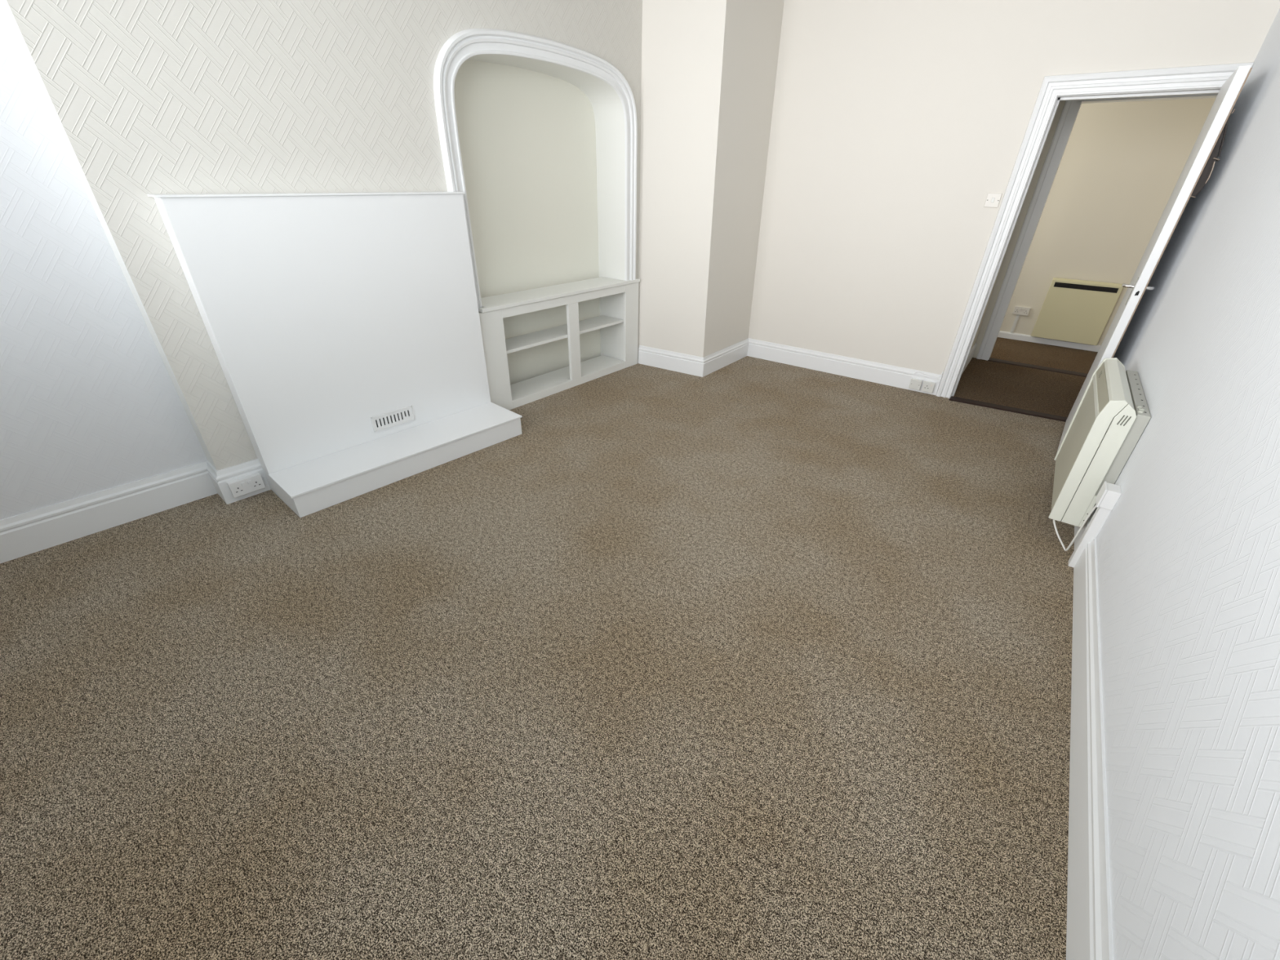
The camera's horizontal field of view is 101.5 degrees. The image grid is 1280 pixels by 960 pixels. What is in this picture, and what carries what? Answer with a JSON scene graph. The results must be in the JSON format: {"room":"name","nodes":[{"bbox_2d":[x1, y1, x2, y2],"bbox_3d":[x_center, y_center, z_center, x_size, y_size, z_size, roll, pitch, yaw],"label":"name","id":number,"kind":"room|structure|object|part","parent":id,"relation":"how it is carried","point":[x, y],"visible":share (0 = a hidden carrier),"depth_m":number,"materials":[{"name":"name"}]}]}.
{"room":"living room","nodes":[
{"label":"living room","id":0,"kind":"room"},
{"bbox_2d":[0,3,207,519],"bbox_3d":[-2.979,-0.864,1.579,0.120,2.900,1.974,25,38,34],"label":"wall","id":1,"kind":"structure","parent":0,"point":[90,403],"depth_m":2.27,"materials":[{"name":"white paint"}]},
{"bbox_2d":[0,458,271,563],"bbox_3d":[-2.716,0.268,2.341,0.192,0.187,1.782,25,38,34],"label":"baseboard","id":2,"kind":"structure","parent":1,"relation":"attached to","point":[35,531],"depth_m":2.57,"materials":[{"name":"white paint"}]},
{"bbox_2d":[0,0,642,471],"bbox_3d":[-1.115,-1.861,3.349,0.310,2.900,3.600,24,37,34],"label":"wall","id":3,"kind":"structure","parent":0,"point":[143,98],"depth_m":2.41,"materials":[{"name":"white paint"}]},
{"bbox_2d":[226,472,265,497],"bbox_3d":[-2.110,0.027,2.802,0.040,0.086,0.148,24,37,34],"label":"double socket","id":4,"kind":"object","parent":3,"relation":"attached to","point":[252,482],"visible":1,"depth_m":2.79,"materials":[{"name":"white plastic"}]},
{"bbox_2d":[146,191,490,494],"bbox_3d":[-1.557,-0.818,2.991,0.129,1.446,1.441,24,37,34],"label":"panel","id":5,"kind":"object","parent":3,"relation":"attached to","point":[323,315],"visible":0.85,"depth_m":2.79,"materials":[{"name":"white paint"}]},
{"bbox_2d":[370,405,414,431],"bbox_3d":[-1.515,-0.377,3.209,0.012,0.094,0.257,24,37,34],"label":"air vent","id":6,"kind":"object","parent":5,"relation":"attached to","point":[396,417],"visible":1,"depth_m":3.20,"materials":[{"name":"white plastic"}]},
{"bbox_2d":[433,28,637,311],"bbox_3d":[-0.581,-2.078,3.628,0.038,1.533,1.686,24,37,34],"label":"trim","id":7,"kind":"structure","parent":3,"relation":"attached to","point":[465,44],"depth_m":3.18,"materials":[{"name":"white paint"}]},
{"bbox_2d":[453,60,600,384],"bbox_3d":[-0.867,-1.931,3.974,0.060,2.400,2.000,24,37,34],"label":"wall","id":8,"kind":"structure","parent":0,"point":[527,138],"depth_m":3.89,"materials":[{"name":"white paint"}]},
{"bbox_2d":[0,337,1097,959],"bbox_3d":[0.954,-0.299,3.718,5.400,0.100,8.620,21,36,30],"label":"floor","id":9,"kind":"structure","parent":0,"point":[750,658],"depth_m":1.79,"materials":[{"name":"brown carpet"}]},
{"bbox_2d":[268,402,521,517],"bbox_3d":[-1.392,-0.173,3.190,0.358,0.136,1.418,24,37,34],"label":"plinth","id":10,"kind":"object","parent":9,"relation":"on","point":[313,486],"visible":1,"depth_m":3.03,"materials":[{"name":"white paint"}]},
{"bbox_2d":[479,276,639,409],"bbox_3d":[-0.663,-1.160,4.282,0.308,0.764,1.702,23,37,33],"label":"shelf unit","id":11,"kind":"object","parent":9,"relation":"on","point":[495,308],"visible":0.88,"depth_m":4.15,"materials":[{"name":"white paint"}]},
{"bbox_3d":[-0.687,-1.194,4.259,0.258,0.022,1.388,23,37,33],"label":"shelf","id":12,"kind":"part","parent":11,"relation":"part of","materials":[{"name":"white paint"}]},
{"bbox_2d":[949,395,1067,422],"bbox_3d":[2.905,-0.564,4.129,0.821,0.008,0.110,18,34,27],"label":"threshold","id":13,"kind":"object","parent":9,"relation":"on","point":[1037,414],"visible":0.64,"depth_m":4.11,"materials":[{"name":"black wood"}]},
{"bbox_2d":[637,0,784,362],"bbox_3d":[0.315,-2.533,4.548,1.288,2.900,0.987,21,36,30],"label":"wall pillar","id":14,"kind":"structure","parent":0,"point":[709,67],"depth_m":4.07,"materials":[{"name":"white paint"}]},
{"bbox_2d":[970,216,1018,349],"bbox_3d":[2.957,-2.140,4.260,0.140,2.600,1.264,21,36,30],"label":"wall","id":15,"kind":"structure","parent":0,"point":[985,309],"depth_m":4.96,"materials":[{"name":"beige paint"}]},
{"bbox_2d":[961,342,976,373],"bbox_3d":[3.002,-1.060,4.842,0.016,0.150,1.254,21,36,30],"label":"baseboard","id":16,"kind":"structure","parent":15,"relation":"attached to","point":[972,350],"depth_m":5.04,"materials":[{"name":"white paint"}]},
{"bbox_2d":[748,0,1279,374],"bbox_3d":[2.146,-2.147,3.947,3.346,2.900,0.130,21,36,30],"label":"wall","id":17,"kind":"structure","parent":0,"point":[894,124],"depth_m":3.87,"materials":[{"name":"white paint"}]},
{"bbox_2d":[638,337,942,395],"bbox_3d":[1.283,-1.111,4.850,2.590,0.172,0.771,6,31,9],"label":"baseboard","id":18,"kind":"structure","parent":17,"relation":"attached to","point":[864,370],"depth_m":4.77,"materials":[{"name":"white paint"}]},
{"bbox_2d":[908,377,922,390],"bbox_3d":[2.329,-0.811,4.413,0.086,0.086,0.041,21,36,30],"label":"blank plate","id":19,"kind":"object","parent":17,"relation":"attached to","point":[915,384],"visible":1,"depth_m":4.40,"materials":[{"name":"white plastic"}]},
{"bbox_2d":[920,380,935,392],"bbox_3d":[2.408,-0.780,4.362,0.086,0.086,0.044,21,36,30],"label":"socket","id":20,"kind":"object","parent":17,"relation":"attached to","point":[927,386],"visible":1,"depth_m":4.35,"materials":[{"name":"white plastic"}]},
{"bbox_2d":[913,371,943,377],"bbox_3d":[2.393,-0.889,4.341,0.214,0.063,0.014,19,35,28],"label":"cable","id":21,"kind":"object","parent":17,"relation":"attached to","point":[916,371],"visible":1,"depth_m":4.34,"materials":[{"name":"white paint"}]},
{"bbox_2d":[983,192,1002,207],"bbox_3d":[2.478,-1.964,3.668,0.086,0.088,0.014,21,36,30],"label":"light switch","id":22,"kind":"object","parent":17,"relation":"attached to","point":[993,200],"visible":1,"depth_m":3.67,"materials":[{"name":"white plastic"}]},
{"bbox_2d":[950,87,1220,397],"bbox_3d":[2.951,-1.467,3.653,0.895,2.050,0.150,21,36,30],"label":"lining","id":23,"kind":"object","parent":17,"relation":"attached to","point":[1205,91],"visible":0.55,"depth_m":3.40,"materials":[{"name":"white paint"}]},
{"bbox_2d":[1056,65,1252,453],"bbox_3d":[2.983,-1.169,3.150,0.141,2.018,0.735,23,37,33],"label":"door","id":24,"kind":"structure","parent":23,"relation":"attached to","point":[1229,91],"depth_m":2.80,"materials":[{"name":"white paint"}]},
{"bbox_3d":[2.780,-1.111,2.978,0.052,0.019,0.104,23,37,33],"label":"lever","id":25,"kind":"part","parent":24,"relation":"part of","materials":[{"name":"silver metal"}]},
{"bbox_3d":[2.774,-1.064,2.946,0.004,0.150,0.040,23,37,33],"label":"handle plate","id":26,"kind":"part","parent":24,"relation":"part of","materials":[{"name":"silver metal"}]},
{"bbox_3d":[2.756,-1.035,2.896,0.022,0.130,0.002,23,37,33],"label":"latch plate","id":27,"kind":"part","parent":24,"relation":"part of","materials":[{"name":"silver metal"}]},
{"bbox_3d":[2.853,-1.079,2.926,0.038,0.019,0.104,23,37,33],"label":"lever","id":28,"kind":"part","parent":24,"relation":"part of","materials":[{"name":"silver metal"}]},
{"bbox_2d":[1190,109,1235,197],"bbox_3d":[2.821,-1.593,2.562,0.048,0.368,0.059,23,37,33],"label":"leather strap","id":29,"kind":"object","parent":24,"relation":"hanging from","point":[1206,174],"visible":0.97,"depth_m":2.57,"materials":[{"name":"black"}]},
{"bbox_2d":[936,62,1253,398],"bbox_3d":[2.889,-1.480,3.592,0.978,2.130,0.062,21,36,30],"label":"door frame","id":30,"kind":"structure","parent":17,"relation":"attached to","point":[1215,76],"depth_m":3.37,"materials":[{"name":"white paint"}]},
{"bbox_2d":[972,100,1066,358],"bbox_3d":[3.944,-2.203,4.400,1.550,2.600,0.110,21,36,30],"label":"wall","id":31,"kind":"structure","parent":0,"point":[1036,175],"depth_m":4.72,"materials":[{"name":"beige paint"}]},
{"bbox_2d":[987,357,1087,377],"bbox_3d":[3.952,-1.059,5.013,1.067,0.008,0.120,20,35,29],"label":"threshold","id":32,"kind":"object","parent":31,"relation":"attached to","point":[995,360],"depth_m":5.05,"materials":[{"name":"black wood"}]},
{"bbox_2d":[976,93,1217,360],"bbox_3d":[3.981,-2.023,4.466,1.273,2.224,0.156,21,36,30],"label":"door frame","id":33,"kind":"structure","parent":31,"relation":"attached to","point":[1071,108],"depth_m":4.58,"materials":[{"name":"white paint"}]},
{"bbox_2d":[1000,97,1215,345],"bbox_3d":[4.382,-2.732,5.321,3.000,2.600,0.100,21,36,30],"label":"wall","id":34,"kind":"structure","parent":0,"point":[1121,166],"depth_m":5.08,"materials":[{"name":"beige paint"}]},
{"bbox_2d":[1010,314,1019,333],"bbox_3d":[4.239,-1.768,5.908,0.030,0.200,0.012,21,36,30],"label":"cable","id":35,"kind":"object","parent":34,"relation":"attached to","point":[1017,315],"visible":1,"depth_m":5.90,"materials":[{"name":"white plastic"}]},
{"bbox_2d":[1012,306,1031,315],"bbox_3d":[4.251,-1.884,5.822,0.148,0.086,0.026,21,36,30],"label":"double socket","id":36,"kind":"object","parent":34,"relation":"attached to","point":[1019,310],"visible":1,"depth_m":5.82,"materials":[{"name":"white plastic"}]},
{"bbox_2d":[997,330,1101,351],"bbox_3d":[4.327,-1.615,5.918,2.800,0.068,0.016,21,36,30],"label":"baseboard","id":37,"kind":"structure","parent":34,"relation":"attached to","point":[1011,335],"depth_m":5.79,"materials":[{"name":"white paint"}]},
{"bbox_2d":[1031,277,1123,345],"bbox_3d":[4.606,-1.784,5.536,0.588,0.616,0.086,21,36,30],"label":"heater","id":38,"kind":"object","parent":34,"relation":"attached to","point":[1073,310],"visible":0.91,"depth_m":5.50,"materials":[{"name":"cream metal"},{"name":"grey painted steel"},{"name":"black painted metal"}]},
{"bbox_2d":[1094,8,1279,959],"bbox_3d":[1.664,-0.504,1.117,0.150,2.900,5.976,21,36,30],"label":"wall","id":39,"kind":"structure","parent":0,"point":[1188,553],"depth_m":1.33,"materials":[{"name":"white paint"}]},
{"bbox_2d":[1066,505,1113,959],"bbox_3d":[1.618,0.616,1.898,0.018,0.178,5.526,21,36,30],"label":"baseboard","id":40,"kind":"structure","parent":39,"relation":"attached to","point":[1089,936],"depth_m":1.44,"materials":[{"name":"white paint"}]},
{"bbox_2d":[1067,506,1111,567],"bbox_3d":[2.039,0.258,2.373,0.040,0.331,0.045,21,36,30],"label":"cover","id":41,"kind":"object","parent":39,"relation":"attached to","point":[1100,515],"visible":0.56,"depth_m":2.34,"materials":[{"name":"white plastic"}]},
{"bbox_2d":[1048,357,1151,551],"bbox_3d":[2.277,-0.147,2.636,0.170,0.737,0.896,21,36,30],"label":"heater","id":42,"kind":"object","parent":39,"relation":"attached to","point":[1113,413],"visible":0.96,"depth_m":2.43,"materials":[{"name":"beige metal"}]},
{"bbox_3d":[2.296,-0.220,2.659,0.118,0.616,0.760,21,36,30],"label":"casing","id":43,"kind":"part","parent":42,"relation":"part of","materials":[{"name":"white metal"}]},
{"bbox_2d":[1095,481,1121,510],"bbox_3d":[2.042,0.070,2.279,0.056,0.090,0.093,21,36,30],"label":"outlet box","id":44,"kind":"object","parent":39,"relation":"attached to","point":[1108,495],"visible":1,"depth_m":2.25,"materials":[{"name":"white plastic"}]},
{"bbox_3d":[2.023,0.063,2.291,0.008,0.090,0.093,21,36,30],"label":"plate","id":45,"kind":"part","parent":44,"relation":"part of","materials":[{"name":"white plastic"}]}
]}

